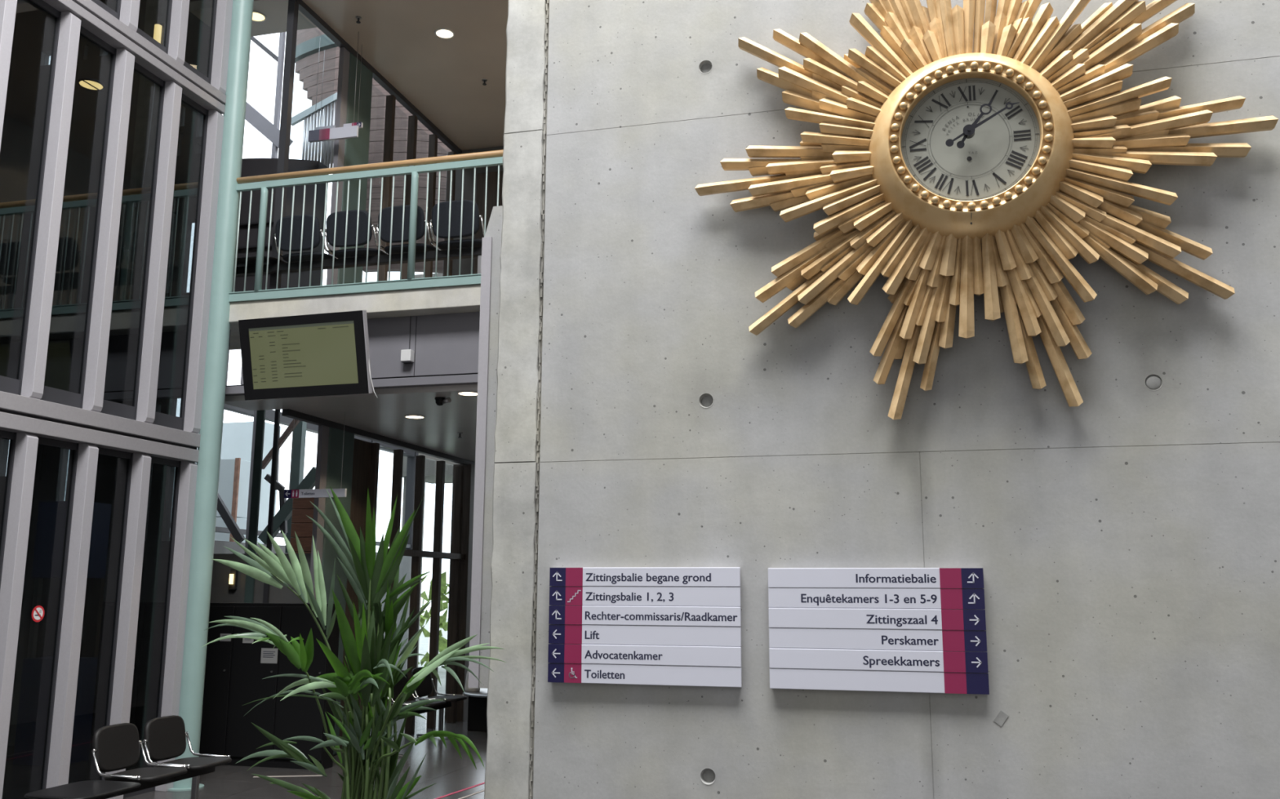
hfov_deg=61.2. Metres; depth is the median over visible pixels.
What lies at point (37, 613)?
sticker
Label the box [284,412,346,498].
hanging sign
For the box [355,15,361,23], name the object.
sprinkler head
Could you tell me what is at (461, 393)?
recessed light
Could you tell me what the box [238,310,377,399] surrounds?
screen
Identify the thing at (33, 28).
wall
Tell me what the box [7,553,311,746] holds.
wall
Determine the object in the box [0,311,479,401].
beam
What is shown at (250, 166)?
counter
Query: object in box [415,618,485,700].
ground
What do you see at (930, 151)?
clock
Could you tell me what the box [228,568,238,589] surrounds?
wall lamp
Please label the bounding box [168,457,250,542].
building
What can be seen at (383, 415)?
ceiling
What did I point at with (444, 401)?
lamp
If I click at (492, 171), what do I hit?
wall
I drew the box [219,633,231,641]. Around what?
paper notice
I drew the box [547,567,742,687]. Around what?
sign
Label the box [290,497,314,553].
wall
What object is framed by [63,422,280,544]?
building
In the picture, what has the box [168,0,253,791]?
steel column
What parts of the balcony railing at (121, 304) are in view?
rail, rail, handrail, post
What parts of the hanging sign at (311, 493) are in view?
panel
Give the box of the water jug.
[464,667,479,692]
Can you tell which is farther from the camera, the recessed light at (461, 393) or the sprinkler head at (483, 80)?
the sprinkler head at (483, 80)
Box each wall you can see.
[0,0,210,555]
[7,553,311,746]
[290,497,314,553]
[442,146,503,276]
[484,0,1279,798]
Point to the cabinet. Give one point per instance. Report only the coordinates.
(234, 673)
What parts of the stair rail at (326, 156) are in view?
handrail, panel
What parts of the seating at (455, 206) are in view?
backrest, seat mount, seat, backrest, seat mount, seat, backrest, seat, backrest, seat, seat mount, leg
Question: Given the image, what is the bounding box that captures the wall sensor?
[400,316,414,364]
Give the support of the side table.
on the floor
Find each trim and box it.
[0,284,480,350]
[468,205,502,688]
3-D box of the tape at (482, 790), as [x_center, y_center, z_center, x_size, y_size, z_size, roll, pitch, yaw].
[-1.261,3.173,8.794,0.022,0.003,1.601,-3,-11,20]
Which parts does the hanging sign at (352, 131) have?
panel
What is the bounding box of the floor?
[1,702,487,798]
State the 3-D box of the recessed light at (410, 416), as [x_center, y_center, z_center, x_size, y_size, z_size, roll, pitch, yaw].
[-2.176,0.168,10.458,0.206,0.008,0.206,-2,-10,15]
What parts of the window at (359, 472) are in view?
screen post, screen post, corner post, wood panel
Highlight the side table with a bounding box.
[462,688,487,731]
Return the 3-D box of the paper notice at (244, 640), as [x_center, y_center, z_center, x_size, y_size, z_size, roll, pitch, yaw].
[-3.662,2.240,10.125,0.115,0.075,0.003,-2,-10,15]
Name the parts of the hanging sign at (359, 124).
panel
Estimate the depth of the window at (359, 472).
11.58 m
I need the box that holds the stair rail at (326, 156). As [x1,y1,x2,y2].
[291,92,337,168]
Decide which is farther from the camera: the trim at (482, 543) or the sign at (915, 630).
the trim at (482, 543)
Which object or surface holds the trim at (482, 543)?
attached to the wall at (1125, 540)
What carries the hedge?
on the ground
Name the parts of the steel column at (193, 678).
plate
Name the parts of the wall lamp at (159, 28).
plate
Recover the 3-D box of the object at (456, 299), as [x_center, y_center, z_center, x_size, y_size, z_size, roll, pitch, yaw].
[-6.712,-0.156,13.185,16.370,0.221,5.590,-2,-10,15]
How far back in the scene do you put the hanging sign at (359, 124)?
11.30 m
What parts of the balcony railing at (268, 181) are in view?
post, rail, rail, handrail, post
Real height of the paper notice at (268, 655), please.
0.136 m
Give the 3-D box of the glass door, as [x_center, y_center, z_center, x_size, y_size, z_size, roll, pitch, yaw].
[-5.496,2.198,10.333,0.484,2.420,0.400,-2,-10,15]
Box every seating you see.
[24,715,231,798]
[232,200,484,290]
[368,666,466,757]
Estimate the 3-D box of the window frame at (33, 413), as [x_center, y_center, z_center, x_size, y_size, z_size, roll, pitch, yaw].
[-5.488,-3.043,3.609,0.210,10.400,13.030,-2,-10,15]
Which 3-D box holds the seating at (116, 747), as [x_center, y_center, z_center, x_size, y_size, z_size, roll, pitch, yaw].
[-3.313,2.500,7.067,0.577,0.708,1.708,-2,-10,15]
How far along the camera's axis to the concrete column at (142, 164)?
11.06 m
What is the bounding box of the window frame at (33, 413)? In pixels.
[0,0,232,798]
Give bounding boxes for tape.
[253,775,322,777]
[435,782,484,798]
[458,790,484,798]
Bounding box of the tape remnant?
[993,711,1008,726]
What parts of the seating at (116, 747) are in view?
backrest, seat, backrest, seat, leg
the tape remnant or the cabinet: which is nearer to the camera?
the tape remnant
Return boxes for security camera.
[435,396,451,405]
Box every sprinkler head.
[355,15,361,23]
[482,79,487,85]
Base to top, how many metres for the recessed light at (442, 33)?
0.008 m
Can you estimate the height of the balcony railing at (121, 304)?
1.151 m
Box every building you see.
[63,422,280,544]
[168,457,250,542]
[401,273,459,667]
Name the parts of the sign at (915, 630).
backing rail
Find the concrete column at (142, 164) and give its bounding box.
[124,0,167,300]
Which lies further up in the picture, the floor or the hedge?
the hedge
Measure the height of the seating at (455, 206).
0.762 m
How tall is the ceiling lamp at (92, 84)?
0.026 m
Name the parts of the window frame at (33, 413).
frame rail, frame rail, frame rail, frame rail, frame rail, frame rail, frame rail, frame rail, frame rail, frame rail, frame rail, frame rail, frame rail, frame rail, frame rail, frame rail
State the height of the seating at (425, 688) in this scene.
0.762 m
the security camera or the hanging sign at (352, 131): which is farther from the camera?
the hanging sign at (352, 131)
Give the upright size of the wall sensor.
0.413 m
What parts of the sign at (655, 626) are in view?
backing rail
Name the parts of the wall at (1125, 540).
concrete panel, concrete panel, concrete panel, concrete panel, concrete panel, concrete panel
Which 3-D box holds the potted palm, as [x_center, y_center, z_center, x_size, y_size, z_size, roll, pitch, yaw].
[-1.024,1.293,3.865,1.230,1.990,0.505,-1,-10,9]
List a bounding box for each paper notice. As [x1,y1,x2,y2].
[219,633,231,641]
[242,638,253,643]
[260,648,277,663]
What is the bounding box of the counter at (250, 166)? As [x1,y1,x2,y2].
[234,158,328,292]
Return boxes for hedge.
[417,571,448,666]
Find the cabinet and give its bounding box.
[88,601,339,769]
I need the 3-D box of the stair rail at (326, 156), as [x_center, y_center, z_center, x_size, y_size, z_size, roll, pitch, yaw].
[-4.229,-0.016,13.966,0.906,8.159,0.465,-2,-10,15]
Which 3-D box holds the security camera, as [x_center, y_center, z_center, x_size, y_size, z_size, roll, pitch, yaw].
[-1.713,0.019,9.424,0.152,0.070,0.090,-2,-10,15]
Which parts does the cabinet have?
door, door, door, door, door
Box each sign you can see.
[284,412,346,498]
[308,31,359,142]
[315,44,363,129]
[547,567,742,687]
[768,568,989,694]
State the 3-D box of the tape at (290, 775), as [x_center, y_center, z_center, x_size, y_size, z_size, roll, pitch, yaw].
[-3.057,3.274,9.410,0.582,0.003,0.030,2,-10,-8]
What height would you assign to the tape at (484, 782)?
0.003 m
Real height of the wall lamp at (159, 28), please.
0.320 m
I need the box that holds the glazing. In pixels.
[168,404,418,671]
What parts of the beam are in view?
fascia panel, fascia panel, fascia rail, fascia panel, fascia panel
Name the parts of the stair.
post, handrail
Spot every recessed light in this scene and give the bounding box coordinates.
[252,10,266,22]
[404,414,425,418]
[434,27,454,39]
[456,391,477,395]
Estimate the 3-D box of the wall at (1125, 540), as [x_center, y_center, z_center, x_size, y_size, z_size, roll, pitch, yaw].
[3.171,-2.920,4.026,7.670,10.419,0.304,-2,-10,15]
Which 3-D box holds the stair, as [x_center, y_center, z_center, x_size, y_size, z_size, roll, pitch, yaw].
[-4.575,0.918,13.801,1.732,2.027,0.984,-7,-12,36]
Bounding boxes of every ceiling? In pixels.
[189,0,508,150]
[224,384,477,462]
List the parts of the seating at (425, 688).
backrest, backrest, seat, leg, seat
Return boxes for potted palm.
[200,486,506,798]
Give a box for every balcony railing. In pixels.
[0,182,198,319]
[228,149,503,302]
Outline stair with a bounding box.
[217,418,315,553]
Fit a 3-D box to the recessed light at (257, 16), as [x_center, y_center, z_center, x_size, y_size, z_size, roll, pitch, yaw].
[-3.851,-3.842,10.864,0.206,0.008,0.206,-2,-10,15]
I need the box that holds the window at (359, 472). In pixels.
[244,0,475,755]
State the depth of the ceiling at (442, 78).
11.45 m
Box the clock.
[694,0,1278,419]
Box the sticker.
[31,605,44,622]
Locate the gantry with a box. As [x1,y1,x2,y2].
[244,31,293,553]
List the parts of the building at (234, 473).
panel, panel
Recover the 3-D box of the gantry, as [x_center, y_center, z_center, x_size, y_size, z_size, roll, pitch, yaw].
[-5.351,-0.781,14.817,0.911,9.950,0.120,-2,-10,15]
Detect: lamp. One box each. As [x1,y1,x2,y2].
[76,77,105,90]
[153,22,165,44]
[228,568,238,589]
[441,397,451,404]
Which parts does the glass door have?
panel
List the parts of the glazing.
sill rail, head rail, post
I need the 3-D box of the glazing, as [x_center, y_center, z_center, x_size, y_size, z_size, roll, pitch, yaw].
[-5.123,2.064,15.825,0.170,4.600,7.800,-2,-10,15]

